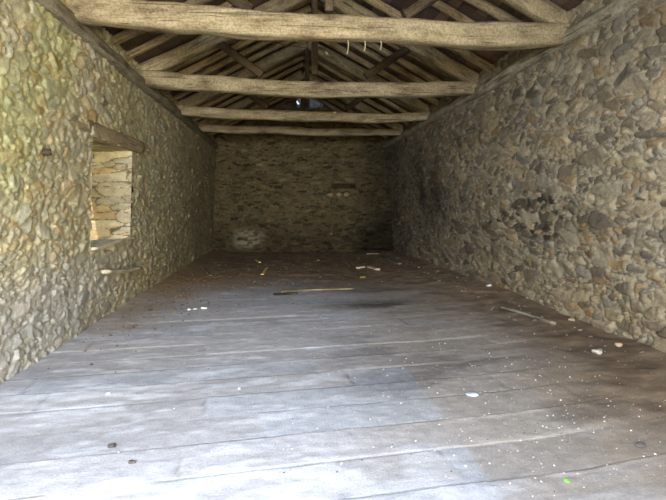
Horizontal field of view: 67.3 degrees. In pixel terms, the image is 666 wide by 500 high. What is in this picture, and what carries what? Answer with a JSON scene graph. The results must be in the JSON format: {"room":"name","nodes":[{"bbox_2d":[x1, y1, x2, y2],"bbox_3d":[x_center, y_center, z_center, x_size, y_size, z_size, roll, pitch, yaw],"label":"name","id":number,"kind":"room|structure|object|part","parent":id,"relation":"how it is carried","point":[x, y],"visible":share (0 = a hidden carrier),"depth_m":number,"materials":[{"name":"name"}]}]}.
{"room":"farm building","nodes":[
{"label":"farm building","id":0,"kind":"room"},
{"bbox_2d":[0,0,215,384],"bbox_3d":[-3.580,-1.050,8.513,0.911,4.000,18.350,0,5,-5],"label":"wall","id":1,"kind":"structure","parent":0,"point":[82,196],"depth_m":5.91,"materials":[{"name":"stone"}]},
{"bbox_2d":[41,149,51,155],"bbox_3d":[-2.978,-0.990,5.057,0.229,0.080,0.073,-3,6,-27],"label":"wooden peg","id":2,"kind":"object","parent":1,"relation":"attached to","point":[45,152],"visible":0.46,"depth_m":5.07,"materials":[{"name":"brown wood"}]},
{"bbox_2d":[74,117,144,153],"bbox_3d":[-3.321,-1.617,7.101,0.483,0.239,2.701,0,5,-4],"label":"lintel","id":3,"kind":"object","parent":1,"relation":"in","point":[112,137],"visible":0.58,"depth_m":7.08,"materials":[{"name":"brown wood"}]},
{"bbox_2d":[90,236,135,249],"bbox_3d":[-3.248,-0.112,7.442,0.108,0.046,1.800,0,6,-5],"label":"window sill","id":4,"kind":"structure","parent":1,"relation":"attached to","point":[134,237],"depth_m":7.20,"materials":[{"name":"brown wood"}]},
{"bbox_2d":[101,267,141,273],"bbox_3d":[-3.147,0.298,7.500,0.127,0.165,1.295,0,5,-3],"label":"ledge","id":5,"kind":"object","parent":1,"relation":"attached to","point":[129,269],"visible":1,"depth_m":7.29,"materials":[{"name":"grey stone"}]},
{"bbox_2d":[34,0,217,148],"bbox_3d":[-3.341,-2.861,9.360,0.318,0.202,15.700,0,5,-6],"label":"plate","id":6,"kind":"object","parent":1,"relation":"on","point":[62,13],"visible":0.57,"depth_m":6.68,"materials":[{"name":"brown wood"}]},
{"bbox_2d":[113,0,212,45],"bbox_3d":[-1.715,-3.599,7.011,3.098,1.664,0.158,0,5,-5],"label":"rafter","id":7,"kind":"object","parent":6,"relation":"on","point":[127,34],"visible":0.27,"depth_m":6.92,"materials":[{"name":"brown wood"}]},
{"bbox_2d":[126,1,233,59],"bbox_3d":[-1.774,-3.650,7.610,3.080,1.678,0.141,0,5,-5],"label":"rafter","id":8,"kind":"object","parent":6,"relation":"on","point":[164,37],"visible":0.41,"depth_m":7.52,"materials":[{"name":"brown wood"}]},
{"bbox_2d":[165,41,274,93],"bbox_3d":[-2.019,-3.877,10.126,3.105,1.660,0.126,-1,5,-8],"label":"rafter","id":9,"kind":"object","parent":6,"relation":"on","point":[220,64],"visible":0.38,"depth_m":10.07,"materials":[{"name":"brown wood"}]},
{"bbox_2d":[172,41,291,101],"bbox_3d":[-2.064,-3.913,10.698,3.085,1.704,0.143,-1,5,-7],"label":"rafter","id":10,"kind":"object","parent":6,"relation":"on","point":[273,47],"visible":0.51,"depth_m":10.66,"materials":[{"name":"brown wood"}]},
{"bbox_2d":[160,4,310,89],"bbox_3d":[-1.955,-3.817,9.493,3.101,1.692,0.125,0,5,-3],"label":"rafter","id":11,"kind":"object","parent":6,"relation":"on","point":[191,69],"visible":0.4,"depth_m":9.44,"materials":[{"name":"brown wood"}]},
{"bbox_2d":[168,0,310,71],"bbox_3d":[-1.907,-3.770,8.985,3.110,1.694,0.170,0,5,-4],"label":"rafter","id":12,"kind":"object","parent":6,"relation":"on","point":[203,55],"visible":0.26,"depth_m":8.95,"materials":[{"name":"brown wood"}]},
{"bbox_2d":[206,97,277,133],"bbox_3d":[-2.515,-4.326,15.307,3.110,1.685,0.123,-1,5,-7],"label":"rafter","id":13,"kind":"object","parent":6,"relation":"on","point":[256,106],"visible":0.2,"depth_m":15.26,"materials":[{"name":"brown wood"}]},
{"bbox_2d":[216,97,269,123],"bbox_3d":[-2.453,-4.266,14.713,3.096,1.702,0.126,-1,5,-6],"label":"rafter","id":14,"kind":"object","parent":6,"relation":"on","point":[267,97],"visible":0.09,"depth_m":14.68,"materials":[{"name":"brown wood"}]},
{"bbox_2d":[210,97,285,136],"bbox_3d":[-2.570,-4.366,15.956,3.088,1.681,0.176,0,5,-5],"label":"rafter","id":15,"kind":"object","parent":6,"relation":"on","point":[278,98],"visible":0.38,"depth_m":15.92,"materials":[{"name":"brown wood"}]},
{"bbox_2d":[193,62,303,122],"bbox_3d":[-2.312,-4.135,13.217,3.082,1.693,0.169,-1,5,-6],"label":"rafter","id":16,"kind":"object","parent":6,"relation":"on","point":[284,73],"visible":0.55,"depth_m":13.18,"materials":[{"name":"brown wood"}]},
{"bbox_2d":[198,51,304,105],"bbox_3d":[-2.194,-4.036,11.976,3.094,1.668,0.168,0,5,-5],"label":"rafter","id":17,"kind":"object","parent":6,"relation":"on","point":[304,51],"visible":0.25,"depth_m":11.98,"materials":[{"name":"brown wood"}]},
{"bbox_2d":[201,54,304,106],"bbox_3d":[-2.244,-4.077,12.522,3.099,1.670,0.171,0,5,-5],"label":"rafter","id":18,"kind":"object","parent":6,"relation":"on","point":[301,57],"visible":0.59,"depth_m":12.49,"materials":[{"name":"brown wood"}]},
{"bbox_2d":[198,70,402,136],"bbox_3d":[-0.798,-4.128,14.078,6.621,1.804,0.265,0,5,-5],"label":"roof truss","id":19,"kind":"object","parent":6,"relation":"on","point":[206,124],"visible":0.66,"depth_m":14.01,"materials":[{"name":"brown wood"}]},
{"bbox_3d":[-0.849,-4.241,14.070,0.123,1.503,0.126,0,5,-5],"label":"king post","id":20,"kind":"part","parent":19,"relation":"part of","materials":[{"name":"brown wood"}]},
{"bbox_2d":[176,42,429,123],"bbox_3d":[-0.541,-3.861,11.409,6.620,1.869,0.256,0,5,-5],"label":"roof truss","id":21,"kind":"object","parent":6,"relation":"on","point":[189,107],"visible":0.67,"depth_m":11.31,"materials":[{"name":"brown wood"}]},
{"bbox_3d":[-0.591,-4.005,11.387,0.112,1.503,0.133,0,5,-5],"label":"king post","id":22,"kind":"part","parent":21,"relation":"part of","materials":[{"name":"brown wood"}]},
{"bbox_2d":[212,98,393,251],"bbox_3d":[-1.043,-2.621,17.308,6.596,5.588,0.185,0,5,3],"label":"wall","id":23,"kind":"structure","parent":0,"point":[271,190],"depth_m":17.33,"materials":[{"name":"stone"}]},
{"bbox_2d":[0,250,665,499],"bbox_3d":[-0.238,0.751,8.766,6.682,0.209,18.900,0,5,-5],"label":"floor","id":24,"kind":"structure","parent":0,"point":[44,412],"depth_m":4.14,"materials":[{"name":"wood"}]},
{"bbox_2d":[107,443,115,447],"bbox_3d":[-1.475,1.303,3.333,0.051,0.028,0.064,-1,5,-7],"label":"stone","id":25,"kind":"object","parent":24,"relation":"on","point":[111,445],"visible":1,"depth_m":3.32,"materials":[{"name":"grey stone"}]},
{"bbox_2d":[47,253,453,372],"bbox_3d":[-0.494,0.578,10.958,6.150,0.138,12.098,0,5,-5],"label":"leaf litter","id":26,"kind":"object","parent":24,"relation":"on","point":[363,253],"visible":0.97,"depth_m":9.56,"materials":[{"name":"plant"}]},
{"bbox_2d":[273,292,297,294],"bbox_3d":[-0.845,0.780,8.921,0.439,0.044,0.075,-3,6,-27],"label":"batten","id":27,"kind":"object","parent":24,"relation":"on","point":[287,293],"visible":1,"depth_m":8.89,"materials":[{"name":"brown wood"}]},
{"bbox_2d":[281,288,353,291],"bbox_3d":[-0.286,0.755,9.419,1.380,0.059,0.054,-1,5,-7],"label":"batten","id":28,"kind":"object","parent":24,"relation":"on","point":[319,289],"visible":0.99,"depth_m":9.39,"materials":[{"name":"brown wood"}]},
{"bbox_2d":[68,291,665,499],"bbox_3d":[0.011,1.000,5.996,6.078,0.155,9.389,0,5,-5],"label":"grit","id":29,"kind":"object","parent":24,"relation":"on","point":[339,291],"visible":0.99,"depth_m":3.65,"materials":[{"name":"stone"}]},
{"bbox_2d":[367,266,379,269],"bbox_3d":[1.003,0.449,12.427,0.128,0.056,0.655,-1,5,-15],"label":"wood splinter","id":30,"kind":"object","parent":24,"relation":"on","point":[370,267],"visible":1,"depth_m":12.33,"materials":[{"name":"wood"}]},
{"bbox_2d":[381,256,401,264],"bbox_3d":[1.623,0.294,13.981,0.111,0.080,1.586,-1,5,-11],"label":"branch","id":31,"kind":"object","parent":24,"relation":"on","point":[383,257],"visible":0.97,"depth_m":13.82,"materials":[{"name":"grey wood"}]},
{"bbox_2d":[465,392,478,396],"bbox_3d":[1.175,1.224,4.244,0.083,0.026,0.102,-3,6,-34],"label":"stone","id":32,"kind":"object","parent":24,"relation":"on","point":[473,394],"visible":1,"depth_m":4.23,"materials":[{"name":"stone"}]},
{"bbox_2d":[378,254,643,352],"bbox_3d":[2.150,0.541,10.978,0.821,0.142,12.153,0,5,-5],"label":"rubble","id":33,"kind":"object","parent":24,"relation":"on","point":[462,290],"visible":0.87,"depth_m":7.62,"materials":[{"name":"stone"}]},
{"bbox_2d":[499,305,556,324],"bbox_3d":[2.639,0.884,6.854,0.054,0.056,1.073,-2,5,-20],"label":"branch","id":34,"kind":"object","parent":24,"relation":"on","point":[500,306],"visible":1,"depth_m":6.77,"materials":[{"name":"grey wood"}]},
{"bbox_2d":[591,349,601,354],"bbox_3d":[2.711,1.041,5.133,0.098,0.052,0.113,0,5,-1],"label":"stone","id":35,"kind":"object","parent":24,"relation":"on","point":[597,351],"visible":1,"depth_m":5.10,"materials":[{"name":"white stone"}]},
{"bbox_2d":[614,342,622,346],"bbox_3d":[3.008,0.998,5.290,0.083,0.049,0.074,0,5,-2],"label":"stone","id":36,"kind":"object","parent":24,"relation":"on","point":[615,343],"visible":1,"depth_m":5.25,"materials":[{"name":"beige stone"}]},
{"bbox_2d":[636,442,645,446],"bbox_3d":[2.023,1.278,3.288,0.064,0.032,0.055,2,5,20],"label":"stone","id":37,"kind":"object","parent":24,"relation":"on","point":[639,444],"visible":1,"depth_m":3.27,"materials":[{"name":"grey stone"}]},
{"bbox_2d":[101,0,583,137],"bbox_3d":[-0.328,-3.678,8.673,7.344,1.939,19.504,0,5,-5],"label":"ceiling","id":38,"kind":"structure","parent":0,"point":[472,12],"depth_m":8.26,"materials":[{"name":"brown wood"}]},
{"bbox_2d":[297,98,322,108],"bbox_3d":[-0.772,-4.980,16.913,0.911,0.379,0.155,0,5,5],"label":"plastic sheet","id":39,"kind":"object","parent":38,"relation":"attached to","point":[314,103],"visible":0.47,"depth_m":16.93,"materials":[{"name":"blue"}]},
{"bbox_2d":[384,0,665,352],"bbox_3d":[3.046,-1.066,8.696,1.103,4.000,17.450,0,5,-5],"label":"wall","id":40,"kind":"structure","parent":0,"point":[547,187],"depth_m":6.44,"materials":[{"name":"stone"}]},
{"bbox_2d":[383,0,651,148],"bbox_3d":[2.534,-2.866,9.522,0.293,0.240,14.900,0,5,-6],"label":"plate","id":41,"kind":"object","parent":40,"relation":"on","point":[611,11],"visible":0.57,"depth_m":6.79,"materials":[{"name":"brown wood"}]},
{"bbox_2d":[138,0,479,98],"bbox_3d":[-0.263,-3.578,8.527,6.621,1.938,0.281,0,5,-5],"label":"roof truss","id":42,"kind":"object","parent":41,"relation":"on","point":[156,74],"visible":0.74,"depth_m":8.46,"materials":[{"name":"brown wood"}]},
{"bbox_3d":[-0.313,-3.752,8.507,0.116,1.503,0.113,0,5,-5],"label":"king post","id":43,"kind":"part","parent":42,"relation":"part of","materials":[{"name":"brown wood"}]},
{"bbox_2d":[65,0,569,50],"bbox_3d":[0.003,-3.355,5.766,6.622,1.896,0.344,0,5,-5],"label":"roof truss","id":44,"kind":"object","parent":41,"relation":"on","point":[241,22],"visible":0.92,"depth_m":5.73,"materials":[{"name":"brown wood"}]},
{"bbox_2d":[258,40,322,48],"bbox_3d":[-0.516,-3.499,8.486,0.067,1.592,5.387,1,5,7],"label":"wire","id":45,"kind":"object","parent":44,"relation":"hanging from","point":[258,40],"visible":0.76,"depth_m":7.22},
{"bbox_3d":[-0.046,-3.508,5.739,0.115,1.503,0.112,0,5,-5],"label":"king post","id":46,"kind":"part","parent":44,"relation":"part of","materials":[{"name":"brown wood"}]},
{"bbox_2d":[315,99,386,138],"bbox_3d":[0.477,-4.404,16.320,3.096,1.694,0.169,-1,5,-8],"label":"rafter","id":47,"kind":"object","parent":41,"relation":"on","point":[322,101],"visible":0.39,"depth_m":16.20,"materials":[{"name":"brown wood"}]},
{"bbox_2d":[324,98,386,128],"bbox_3d":[0.541,-4.367,15.714,3.100,1.692,0.190,0,5,-3],"label":"rafter","id":48,"kind":"object","parent":41,"relation":"on","point":[331,100],"visible":0.34,"depth_m":15.62,"materials":[{"name":"brown wood"}]},
{"bbox_2d":[303,64,408,125],"bbox_3d":[0.740,-4.170,13.591,3.091,1.699,0.184,0,5,-5],"label":"rafter","id":49,"kind":"object","parent":41,"relation":"on","point":[383,109],"visible":0.38,"depth_m":13.56,"materials":[{"name":"brown wood"}]},
{"bbox_2d":[309,55,408,112],"bbox_3d":[0.833,-4.104,12.726,3.083,1.686,0.173,-1,5,-7],"label":"rafter","id":50,"kind":"object","parent":41,"relation":"on","point":[336,72],"visible":0.43,"depth_m":12.60,"materials":[{"name":"brown wood"}]},
{"bbox_2d":[309,52,415,111],"bbox_3d":[0.871,-4.057,12.272,3.099,1.686,0.151,0,5,-4],"label":"rafter","id":51,"kind":"object","parent":41,"relation":"on","point":[319,59],"visible":0.25,"depth_m":12.19,"materials":[{"name":"brown wood"}]},
{"bbox_2d":[310,10,442,81],"bbox_3d":[1.111,-3.833,9.769,3.099,1.673,0.162,0,5,-5],"label":"rafter","id":52,"kind":"object","parent":41,"relation":"on","point":[403,62],"visible":0.35,"depth_m":9.75,"materials":[{"name":"brown wood"}]},
{"bbox_2d":[322,42,439,105],"bbox_3d":[0.996,-3.932,10.932,3.107,1.686,0.125,0,5,-4],"label":"rafter","id":53,"kind":"object","parent":41,"relation":"on","point":[334,45],"visible":0.51,"depth_m":10.87,"materials":[{"name":"brown wood"}]},
{"bbox_2d":[318,0,456,80],"bbox_3d":[1.167,-3.788,9.206,3.088,1.708,0.124,0,5,-3],"label":"rafter","id":54,"kind":"object","parent":41,"relation":"on","point":[394,46],"visible":0.18,"depth_m":9.22,"materials":[{"name":"brown wood"}]},
{"bbox_2d":[345,42,446,99],"bbox_3d":[1.064,-3.894,10.312,3.096,1.685,0.150,0,5,-4],"label":"rafter","id":55,"kind":"object","parent":41,"relation":"on","point":[359,47],"visible":0.49,"depth_m":10.26,"materials":[{"name":"brown wood"}]},
{"bbox_2d":[363,0,493,73],"bbox_3d":[1.275,-3.690,8.112,3.078,1.704,0.203,0,5,-4],"label":"rafter","id":56,"kind":"object","parent":41,"relation":"on","point":[380,5],"visible":0.48,"depth_m":8.13,"materials":[{"name":"brown wood"}]},
{"bbox_2d":[431,0,516,53],"bbox_3d":[1.365,-3.619,7.189,3.090,1.670,0.174,-1,5,-6],"label":"rafter","id":57,"kind":"object","parent":41,"relation":"on","point":[440,5],"visible":0.32,"depth_m":7.19,"materials":[{"name":"brown wood"}]},
{"bbox_2d":[463,0,523,21],"bbox_3d":[1.426,-3.564,6.587,3.101,1.701,0.120,0,5,-4],"label":"rafter","id":58,"kind":"object","parent":41,"relation":"on","point":[485,6],"visible":0.47,"depth_m":6.63,"materials":[{"name":"brown wood"}]}
]}

